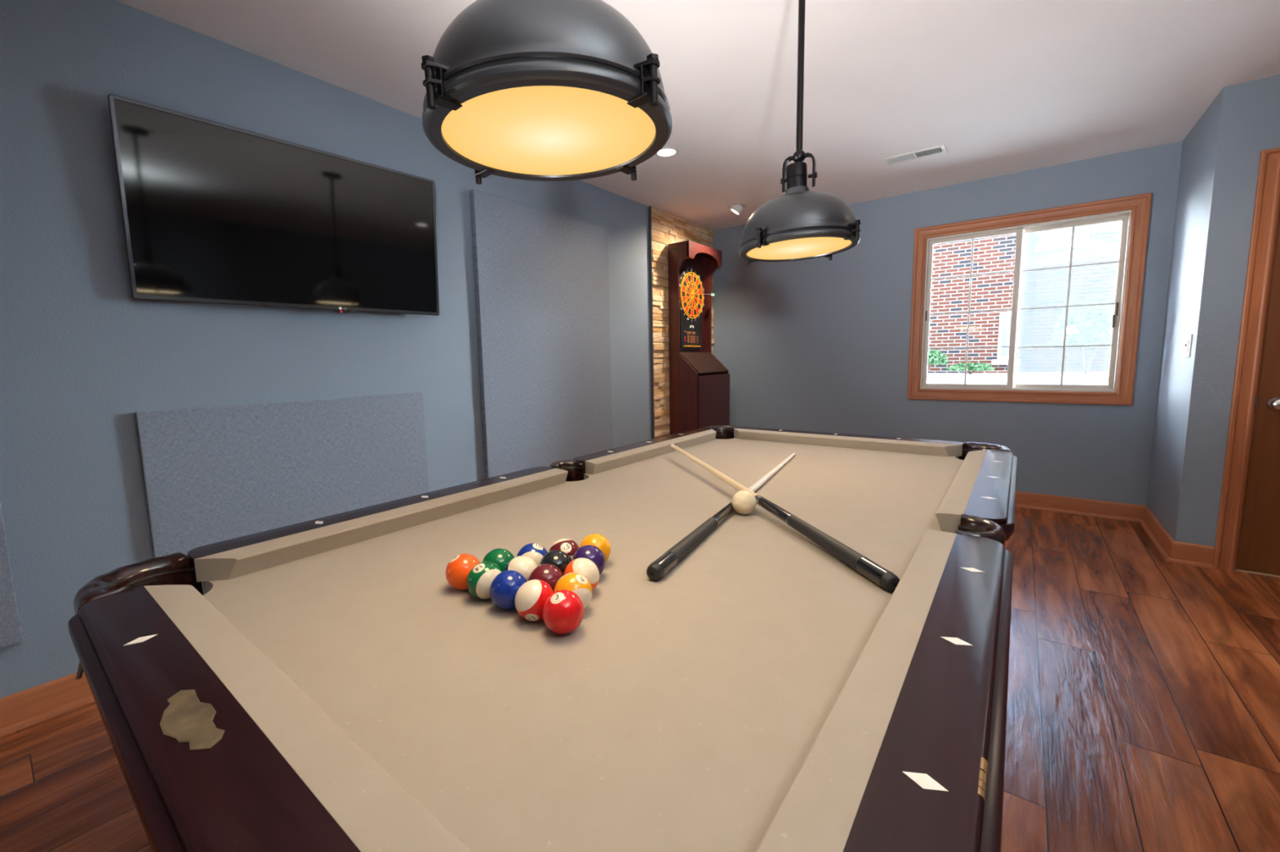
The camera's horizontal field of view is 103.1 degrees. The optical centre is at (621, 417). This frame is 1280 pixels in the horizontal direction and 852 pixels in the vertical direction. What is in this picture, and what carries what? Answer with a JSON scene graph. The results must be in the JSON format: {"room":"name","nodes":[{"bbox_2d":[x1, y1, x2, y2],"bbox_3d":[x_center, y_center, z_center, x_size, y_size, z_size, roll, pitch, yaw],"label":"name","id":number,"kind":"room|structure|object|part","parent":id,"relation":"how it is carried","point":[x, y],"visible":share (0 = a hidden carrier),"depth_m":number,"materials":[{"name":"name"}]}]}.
{"room":"game room","nodes":[
{"label":"game room","id":0,"kind":"room"},
{"bbox_2d":[0,0,664,697],"bbox_3d":[-1.338,-0.310,2.457,0.140,2.402,7.440,4,8,38],"label":"wall","id":1,"kind":"structure","parent":0,"point":[80,356],"depth_m":1.81,"materials":[{"name":"blue paint"}]},
{"bbox_2d":[0,501,22,648],"bbox_3d":[-2.310,0.124,1.098,0.042,1.312,1.190,4,8,38],"label":"acoustic panel","id":2,"kind":"object","parent":1,"relation":"attached to","point":[11,633],"visible":1,"depth_m":1.59,"materials":[{"name":"grey fabric"}]},
{"bbox_2d":[0,672,94,737],"bbox_3d":[-1.587,0.888,2.105,0.030,0.112,6.059,4,8,38],"label":"baseboard","id":3,"kind":"structure","parent":1,"relation":"attached to","point":[22,709],"depth_m":1.68,"materials":[{"name":"brown wood"}]},
{"bbox_2d":[107,93,439,315],"bbox_3d":[-1.351,-0.802,2.189,0.094,0.678,1.165,4,9,41],"label":"television","id":4,"kind":"object","parent":1,"relation":"attached to","point":[213,212],"visible":1,"depth_m":2.04,"materials":[{"name":"black plastic"}]},
{"bbox_2d":[134,392,429,590],"bbox_3d":[-1.395,0.277,2.297,0.028,0.714,1.113,4,8,38],"label":"acoustic panel","id":5,"kind":"object","parent":1,"relation":"attached to","point":[211,474],"visible":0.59,"depth_m":2.15,"materials":[{"name":"grey fabric"}]},
{"bbox_2d":[470,189,613,479],"bbox_3d":[-0.463,-0.444,3.420,0.040,1.812,1.180,4,8,38],"label":"acoustic panel","id":6,"kind":"object","parent":1,"relation":"attached to","point":[541,277],"visible":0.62,"depth_m":3.29,"materials":[{"name":"grey fabric"}]},
{"bbox_2d":[648,206,654,439],"bbox_3d":[0.258,-0.560,4.348,0.026,2.401,0.009,4,8,38],"label":"trim","id":7,"kind":"structure","parent":1,"relation":"attached to","point":[649,207],"depth_m":4.31,"materials":[{"name":"grey"}]},
{"bbox_2d":[0,506,1279,851],"bbox_3d":[0.836,1.079,0.926,5.595,0.100,7.440,4,8,38],"label":"floor","id":8,"kind":"structure","parent":0,"point":[1143,712],"depth_m":1.57,"materials":[{"name":"brown wood"}]},
{"bbox_2d":[67,425,1017,851],"bbox_3d":[0.254,0.580,1.345,1.202,0.821,2.201,4,8,38],"label":"pool table","id":9,"kind":"object","parent":8,"relation":"on","point":[328,687],"visible":0.98,"depth_m":0.59,"materials":[{"name":"beige fabric"}]},
{"bbox_3d":[-0.407,0.283,0.477,0.124,0.002,0.038,4,8,38],"label":"name plate","id":10,"kind":"part","parent":9,"relation":"part of","materials":[{"name":"gold metal"}]},
{"bbox_3d":[-0.406,0.307,0.473,0.888,0.046,0.083,4,8,38],"label":"rail","id":11,"kind":"part","parent":9,"relation":"part of","materials":[{"name":"brown wood"}]},
{"bbox_2d":[143,584,471,851],"bbox_3d":[-0.365,0.299,0.525,0.887,0.041,0.048,4,8,38],"label":"cushion","id":12,"kind":"object","parent":9,"relation":"on","point":[351,800],"depth_m":0.45,"materials":[{"name":"beige fabric"}]},
{"bbox_3d":[-0.505,0.220,1.251,0.083,0.046,0.876,4,8,38],"label":"rail","id":13,"kind":"part","parent":9,"relation":"part of","materials":[{"name":"brown wood"}]},
{"bbox_2d":[194,468,568,582],"bbox_3d":[-0.452,0.222,1.211,0.048,0.041,0.879,4,8,38],"label":"cushion","id":14,"kind":"object","parent":9,"relation":"on","point":[245,562],"depth_m":1.07,"materials":[{"name":"beige fabric"}]},
{"bbox_2d":[445,553,479,590],"bbox_3d":[-0.260,0.253,0.836,0.057,0.057,0.057,-5,8,-30],"label":"ball","id":15,"kind":"object","parent":9,"relation":"on","point":[458,568],"visible":0.65,"depth_m":0.81,"materials":[{"name":"orange plastic"}]},
{"bbox_2d":[466,561,502,599],"bbox_3d":[-0.215,0.256,0.801,0.057,0.057,0.057,-4,7,-23],"label":"ball","id":16,"kind":"object","parent":9,"relation":"on","point":[480,577],"visible":0.77,"depth_m":0.78,"materials":[{"name":"green"}]},
{"bbox_2d":[482,548,514,571],"bbox_3d":[-0.207,0.250,0.857,0.057,0.057,0.057,-4,7,-22],"label":"ball","id":17,"kind":"object","parent":9,"relation":"on","point":[500,557],"visible":0.35,"depth_m":0.84,"materials":[{"name":"green plastic"}]},
{"bbox_2d":[489,569,526,609],"bbox_3d":[-0.170,0.259,0.766,0.057,0.057,0.057,-4,7,-22],"label":"ball","id":18,"kind":"object","parent":9,"relation":"on","point":[504,588],"visible":0.7,"depth_m":0.74,"materials":[{"name":"blue plastic"}]},
{"bbox_2d":[503,555,537,581],"bbox_3d":[-0.162,0.253,0.822,0.057,0.057,0.057,-5,7,-27],"label":"ball","id":19,"kind":"object","parent":9,"relation":"on","point":[524,565],"visible":0.47,"depth_m":0.81,"materials":[{"name":"white plastic"}]},
{"bbox_2d":[516,542,547,565],"bbox_3d":[-0.154,0.246,0.878,0.057,0.057,0.057,-5,8,-30],"label":"ball","id":20,"kind":"object","parent":9,"relation":"on","point":[536,552],"visible":0.48,"depth_m":0.86,"materials":[{"name":"blue plastic"}]},
{"bbox_2d":[514,579,553,622],"bbox_3d":[-0.125,0.262,0.731,0.057,0.057,0.057,-4,7,-27],"label":"ball","id":21,"kind":"object","parent":9,"relation":"on","point":[531,597],"visible":0.85,"depth_m":0.71,"materials":[{"name":"red"}]},
{"bbox_2d":[528,564,563,591],"bbox_3d":[-0.117,0.256,0.787,0.057,0.057,0.057,-4,7,-22],"label":"ball","id":22,"kind":"object","parent":9,"relation":"on","point":[550,574],"visible":0.41,"depth_m":0.77,"materials":[{"name":"red plastic"}]},
{"bbox_2d":[538,550,572,574],"bbox_3d":[-0.109,0.249,0.843,0.057,0.057,0.057,-4,7,-22],"label":"ball","id":23,"kind":"object","parent":9,"relation":"on","point":[558,558],"visible":0.46,"depth_m":0.83,"materials":[{"name":"black plastic"}]},
{"bbox_2d":[542,589,584,634],"bbox_3d":[-0.080,0.266,0.696,0.057,0.057,0.057,-4,7,-24],"label":"ball","id":24,"kind":"object","parent":9,"relation":"on","point":[563,611],"visible":1,"depth_m":0.68,"materials":[{"name":"red plastic"}]},
{"bbox_2d":[548,537,579,559],"bbox_3d":[-0.101,0.243,0.899,0.057,0.057,0.057,-5,8,-29],"label":"ball","id":25,"kind":"object","parent":9,"relation":"on","point":[569,546],"visible":0.46,"depth_m":0.88,"materials":[{"name":"red plastic"}]},
{"bbox_2d":[553,572,592,608],"bbox_3d":[-0.072,0.259,0.752,0.057,0.057,0.057,-5,8,-31],"label":"ball","id":26,"kind":"object","parent":9,"relation":"on","point":[577,583],"visible":0.65,"depth_m":0.74,"materials":[{"name":"yellow"}]},
{"bbox_2d":[563,557,599,591],"bbox_3d":[-0.064,0.252,0.808,0.057,0.057,0.057,-5,7,-29],"label":"ball","id":27,"kind":"object","parent":9,"relation":"on","point":[586,567],"visible":0.63,"depth_m":0.79,"materials":[{"name":"white plastic"}]},
{"bbox_2d":[572,545,605,575],"bbox_3d":[-0.056,0.246,0.864,0.057,0.057,0.057,-4,7,-22],"label":"ball","id":28,"kind":"object","parent":9,"relation":"on","point":[592,553],"visible":0.56,"depth_m":0.85,"materials":[{"name":"purple plastic"}]},
{"bbox_2d":[579,533,610,561],"bbox_3d":[-0.048,0.239,0.921,0.057,0.057,0.057,-4,7,-22],"label":"ball","id":29,"kind":"object","parent":9,"relation":"on","point":[598,540],"visible":0.61,"depth_m":0.91,"materials":[{"name":"yellow plastic"}]},
{"bbox_3d":[0.116,0.117,2.038,0.083,0.046,0.876,4,8,38],"label":"rail","id":30,"kind":"part","parent":9,"relation":"part of","materials":[{"name":"brown wood"}]},
{"bbox_2d":[585,429,715,475],"bbox_3d":[0.167,0.119,1.996,0.048,0.041,0.879,4,8,38],"label":"cushion","id":31,"kind":"object","parent":9,"relation":"on","point":[609,463],"depth_m":1.87,"materials":[{"name":"beige fabric"}]},
{"bbox_2d":[646,453,795,581],"bbox_3d":[0.347,0.198,1.367,0.029,0.029,1.208,3,7,29],"label":"pool cue","id":32,"kind":"object","parent":9,"relation":"on","point":[660,567],"visible":0.95,"depth_m":0.98,"materials":[{"name":"black wood"}]},
{"bbox_2d":[731,490,756,515],"bbox_3d":[0.289,0.200,1.200,0.057,0.057,0.057,4,8,38],"label":"cue ball","id":33,"kind":"object","parent":9,"relation":"on","point":[744,502],"visible":1,"depth_m":1.18,"materials":[{"name":"white plastic"}]},
{"bbox_2d":[671,444,899,591],"bbox_3d":[0.305,0.180,1.339,0.029,0.029,1.141,-3,8,-12],"label":"pool cue","id":34,"kind":"object","parent":9,"relation":"on","point":[880,575],"visible":0.98,"depth_m":0.95,"materials":[{"name":"black wood"}]},
{"bbox_2d":[733,428,962,457],"bbox_3d":[0.858,0.096,2.077,0.887,0.041,0.048,4,8,38],"label":"cushion","id":35,"kind":"object","parent":9,"relation":"on","point":[933,449],"depth_m":2.01,"materials":[{"name":"beige fabric"}]},
{"bbox_3d":[0.898,0.091,2.129,0.888,0.046,0.083,4,8,38],"label":"rail","id":36,"kind":"part","parent":9,"relation":"part of","materials":[{"name":"brown wood"}]},
{"bbox_2d":[755,529,956,851],"bbox_3d":[0.326,0.275,0.606,0.048,0.041,0.879,4,8,38],"label":"cushion","id":37,"kind":"object","parent":9,"relation":"on","point":[831,804],"depth_m":0.45,"materials":[{"name":"beige fabric"}]},
{"bbox_3d":[0.377,0.281,0.564,0.083,0.046,0.876,4,8,38],"label":"rail","id":38,"kind":"part","parent":9,"relation":"part of","materials":[{"name":"brown wood"}]},
{"bbox_2d":[934,449,986,533],"bbox_3d":[0.944,0.173,1.390,0.048,0.041,0.879,4,8,38],"label":"cushion","id":39,"kind":"object","parent":9,"relation":"on","point":[956,508],"depth_m":1.19,"materials":[{"name":"beige fabric"}]},
{"bbox_3d":[0.997,0.178,1.351,0.083,0.046,0.876,4,8,38],"label":"rail","id":40,"kind":"part","parent":9,"relation":"part of","materials":[{"name":"brown wood"}]},
{"bbox_2d":[667,240,729,435],"bbox_3d":[0.725,-0.471,4.674,0.299,2.132,0.603,4,8,38],"label":"tall cabinet","id":41,"kind":"object","parent":8,"relation":"on","point":[700,384],"visible":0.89,"depth_m":4.51,"materials":[{"name":"brown wood"}]},
{"bbox_3d":[0.540,-0.442,4.453,0.282,2.132,0.019,4,8,38],"label":"panel","id":42,"kind":"part","parent":41,"relation":"part of","materials":[{"name":"brown wood"}]},
{"bbox_3d":[0.615,-0.470,4.763,0.016,2.114,0.562,4,8,38],"label":"panel","id":43,"kind":"part","parent":41,"relation":"part of","materials":[{"name":"brown wood"}]},
{"bbox_2d":[679,267,704,348],"bbox_3d":[0.639,-1.011,4.701,0.036,0.735,0.500,4,8,38],"label":"dartboard","id":44,"kind":"object","parent":41,"relation":"in","point":[691,291],"visible":0.93,"depth_m":4.68,"materials":[{"name":"black plastic"}]},
{"bbox_3d":[0.653,-0.737,4.725,0.002,0.150,0.330,4,8,38],"label":"display panel","id":45,"kind":"part","parent":44,"relation":"part of","materials":[{"name":"black plastic"}]},
{"bbox_3d":[0.756,-0.504,4.647,0.211,0.194,0.562,4,8,38],"label":"sloping lid","id":46,"kind":"part","parent":41,"relation":"part of","materials":[{"name":"brown wood"}]},
{"bbox_2d":[687,240,721,266],"bbox_3d":[0.746,-1.458,4.530,0.019,0.140,0.600,4,8,38],"label":"hood","id":47,"kind":"object","parent":41,"relation":"attached to","point":[693,248],"depth_m":4.47,"materials":[{"name":"brown wood"}]},
{"bbox_3d":[0.852,0.077,4.655,0.016,0.941,0.588,4,8,38],"label":"door","id":48,"kind":"part","parent":41,"relation":"part of","materials":[{"name":"brown wood"}]},
{"bbox_3d":[0.898,-0.502,4.907,0.282,2.132,0.019,4,8,38],"label":"panel","id":49,"kind":"part","parent":41,"relation":"part of","materials":[{"name":"brown wood"}]},
{"bbox_2d":[651,207,714,438],"bbox_3d":[0.600,-0.615,4.774,0.037,2.398,1.086,4,8,38],"label":"stone wall","id":50,"kind":"structure","parent":0,"point":[667,228],"depth_m":4.45,"materials":[{"name":"beige stone"}]},
{"bbox_2d":[115,0,1279,231],"bbox_3d":[0.784,-1.416,0.640,5.595,0.120,7.440,4,8,38],"label":"ceiling","id":51,"kind":"structure","parent":0,"point":[1006,86],"depth_m":2.27,"materials":[{"name":"paint"}]},
{"bbox_2d":[421,0,671,184],"bbox_3d":[-0.114,-0.866,0.704,0.358,0.950,0.358,-3,7,-19],"label":"pendant lamp","id":52,"kind":"object","parent":51,"relation":"hanging from","point":[525,90],"visible":1,"depth_m":0.63,"materials":[{"name":"black metal"}]},
{"bbox_3d":[-0.109,-0.513,0.743,0.347,0.160,0.347,3,9,38],"label":"lamp shade","id":53,"kind":"part","parent":52,"relation":"part of","materials":[{"name":"grey metal"}]},
{"bbox_2d":[441,85,655,175],"bbox_3d":[-0.105,-0.416,0.755,0.312,0.005,0.312,3,9,38],"label":"diffuser","id":54,"kind":"object","parent":52,"relation":"attached to","point":[490,130],"depth_m":0.73,"materials":[{"name":"yellow glass"}]},
{"bbox_2d":[655,146,679,157],"bbox_3d":[0.274,-1.626,3.114,0.152,0.005,0.152,4,8,38],"label":"recessed light","id":55,"kind":"object","parent":51,"relation":"in","point":[666,152],"visible":0.86,"depth_m":3.11,"materials":[{"name":"white paint"}]},
{"bbox_2d":[727,203,746,214],"bbox_3d":[0.963,-1.748,4.250,0.162,0.098,0.162,4,8,38],"label":"light","id":56,"kind":"object","parent":51,"relation":"attached to","point":[735,208],"visible":0.98,"depth_m":4.21,"materials":[{"name":"white paint"}]},
{"bbox_2d":[738,0,860,266],"bbox_3d":[0.541,-0.977,1.539,0.358,0.947,0.358,-2,7,-8],"label":"pendant lamp","id":57,"kind":"object","parent":51,"relation":"hanging from","point":[801,224],"visible":1,"depth_m":1.50,"materials":[{"name":"black metal"}]},
{"bbox_3d":[0.520,-0.754,1.579,0.036,0.103,0.020,3,8,30],"label":"yoke arm","id":58,"kind":"part","parent":57,"relation":"part of","materials":[{"name":"grey metal"}]},
{"bbox_3d":[0.546,-0.626,1.581,0.347,0.160,0.347,2,7,38],"label":"lamp shade","id":59,"kind":"part","parent":57,"relation":"part of","materials":[{"name":"grey metal"}]},
{"bbox_2d":[746,236,851,259],"bbox_3d":[0.550,-0.530,1.590,0.312,0.005,0.312,2,7,38],"label":"diffuser","id":60,"kind":"object","parent":57,"relation":"attached to","point":[793,247],"depth_m":1.58,"materials":[{"name":"yellow glass"}]},
{"bbox_3d":[0.538,-1.125,1.522,0.019,0.628,0.019,4,8,38],"label":"stem","id":61,"kind":"part","parent":57,"relation":"part of","materials":[{"name":"grey metal"}]},
{"bbox_3d":[0.571,-0.752,1.549,0.036,0.103,0.020,3,8,30],"label":"yoke arm","id":62,"kind":"part","parent":57,"relation":"part of","materials":[{"name":"grey metal"}]},
{"bbox_2d":[884,144,946,165],"bbox_3d":[1.871,-1.672,3.239,0.330,0.008,0.144,4,8,38],"label":"ceiling vent","id":63,"kind":"object","parent":51,"relation":"in","point":[940,149],"visible":1,"depth_m":3.23,"materials":[{"name":"white metal"}]},
{"bbox_2d":[711,141,1182,506],"bbox_3d":[2.230,-0.593,4.280,3.214,2.402,0.140,4,8,38],"label":"wall","id":64,"kind":"structure","parent":0,"point":[816,344],"depth_m":4.11,"materials":[{"name":"blue paint"}]},
{"bbox_2d":[906,192,1151,405],"bbox_3d":[2.878,-0.791,3.727,1.307,1.342,0.156,4,8,38],"label":"window","id":65,"kind":"structure","parent":64,"relation":"in","point":[1134,211],"depth_m":3.61,"materials":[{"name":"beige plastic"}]},
{"bbox_3d":[2.355,-0.817,4.049,0.084,1.342,0.021,4,8,38],"label":"casing","id":66,"kind":"part","parent":65,"relation":"part of","materials":[{"name":"brown wood"}]},
{"bbox_3d":[2.656,-0.803,3.878,0.581,1.149,0.026,4,8,38],"label":"sash","id":67,"kind":"part","parent":65,"relation":"part of","materials":[{"name":"beige plastic"}]},
{"bbox_3d":[2.850,-0.159,3.745,1.307,0.084,0.021,4,8,38],"label":"casing","id":68,"kind":"part","parent":65,"relation":"part of","materials":[{"name":"brown wood"}]},
{"bbox_3d":[2.824,-1.409,3.602,1.307,0.084,0.021,4,8,38],"label":"casing","id":69,"kind":"part","parent":65,"relation":"part of","materials":[{"name":"brown wood"}]},
{"bbox_3d":[3.122,-0.778,3.574,0.556,1.149,0.026,4,8,38],"label":"sash","id":70,"kind":"part","parent":65,"relation":"part of","materials":[{"name":"beige plastic"}]},
{"bbox_3d":[3.318,-0.751,3.299,0.084,1.342,0.021,4,8,38],"label":"casing","id":71,"kind":"part","parent":65,"relation":"part of","materials":[{"name":"brown wood"}]},
{"bbox_2d":[1015,491,1145,522],"bbox_3d":[2.217,0.554,4.332,3.174,0.112,0.030,4,8,38],"label":"baseboard","id":72,"kind":"structure","parent":64,"relation":"attached to","point":[1092,508],"depth_m":3.55,"materials":[{"name":"brown wood"}]},
{"bbox_2d":[1146,78,1262,546],"bbox_3d":[3.295,-0.462,2.943,0.120,2.402,0.944,4,8,38],"label":"wall","id":73,"kind":"structure","parent":0,"point":[1217,153],"depth_m":2.64,"materials":[{"name":"blue paint"}]},
{"bbox_2d":[1139,506,1174,561],"bbox_3d":[3.208,0.680,3.053,0.030,0.112,0.834,4,8,38],"label":"baseboard","id":74,"kind":"structure","parent":73,"relation":"attached to","point":[1158,535],"depth_m":3.00,"materials":[{"name":"brown wood"}]},
{"bbox_2d":[1184,334,1192,357],"bbox_3d":[3.033,-0.385,2.721,0.014,0.120,0.086,4,8,38],"label":"light switch","id":75,"kind":"object","parent":73,"relation":"attached to","point":[1189,337],"visible":1,"depth_m":2.71,"materials":[{"name":"white plastic"}]},
{"bbox_2d":[1208,74,1279,546],"bbox_3d":[3.869,-0.363,1.976,1.981,2.402,0.120,4,8,38],"label":"wall","id":76,"kind":"structure","parent":0,"point":[1268,127],"depth_m":2.47,"materials":[{"name":"blue paint"}]},
{"bbox_2d":[1166,541,1214,568],"bbox_3d":[3.015,0.725,2.696,0.170,0.112,0.030,4,8,38],"label":"baseboard","id":77,"kind":"structure","parent":76,"relation":"attached to","point":[1181,553],"depth_m":2.69,"materials":[{"name":"brown wood"}]},
{"bbox_2d":[1213,147,1279,577],"bbox_3d":[3.467,-0.220,2.269,0.960,2.068,0.167,4,8,38],"label":"door","id":78,"kind":"structure","parent":76,"relation":"in","point":[1247,536],"depth_m":2.51,"materials":[{"name":"brown wood"}]},
{"bbox_3d":[3.140,-0.072,2.516,0.005,0.060,0.014,4,8,38],"label":"strike plate","id":79,"kind":"part","parent":78,"relation":"part of","materials":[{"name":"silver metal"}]},
{"bbox_3d":[3.423,-1.207,2.127,0.960,0.074,0.021,4,8,38],"label":"casing","id":80,"kind":"part","parent":78,"relation":"part of","materials":[{"name":"brown wood"}]},
{"bbox_3d":[3.178,-0.065,2.454,0.064,0.064,0.069,4,8,38],"label":"knob","id":81,"kind":"part","parent":78,"relation":"part of","materials":[{"name":"silver metal"}]},
{"label":"outside","id":82,"kind":"structure","parent":0,"visible":0},
{"bbox_2d":[926,372,1108,385],"bbox_3d":[7.984,-0.332,7.114,23.000,0.400,11.280,4,8,38],"label":"ground","id":83,"kind":"structure","parent":82,"point":[1022,378],"depth_m":8.40,"materials":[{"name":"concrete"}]},
{"bbox_2d":[927,349,949,372],"bbox_3d":[6.432,-1.183,10.706,0.799,0.547,0.570,4,8,38],"label":"shrub","id":84,"kind":"object","parent":83,"relation":"on","point":[935,357],"visible":0.49,"depth_m":10.49,"materials":[{"name":"green plant"}]},
{"bbox_2d":[945,362,995,374],"bbox_3d":[7.107,-1.014,10.371,0.849,0.269,0.621,4,8,38],"label":"shrub","id":85,"kind":"object","parent":83,"relation":"on","point":[974,366],"visible":0.92,"depth_m":10.24,"materials":[{"name":"green plant"}]},
{"bbox_2d":[927,220,1122,373],"bbox_3d":[8.332,-2.728,10.609,7.400,3.550,1.300,4,8,38],"label":"brick building","id":86,"kind":"structure","parent":83,"relation":"on","point":[1099,242],"depth_m":10.56,"materials":[{"name":"red brick"}]},
{"bbox_3d":[7.876,-1.140,10.407,0.460,0.100,0.099,4,8,38],"label":"window sill","id":87,"kind":"part","parent":86,"relation":"part of","materials":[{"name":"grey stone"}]},
{"bbox_3d":[9.017,-3.493,10.352,0.910,0.100,0.099,4,8,38],"label":"window sill","id":88,"kind":"part","parent":86,"relation":"part of","materials":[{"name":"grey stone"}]},
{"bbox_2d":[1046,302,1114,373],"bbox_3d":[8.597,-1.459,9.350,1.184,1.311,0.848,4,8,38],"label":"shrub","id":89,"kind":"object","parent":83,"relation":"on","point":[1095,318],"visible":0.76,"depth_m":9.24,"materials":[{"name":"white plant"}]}
]}

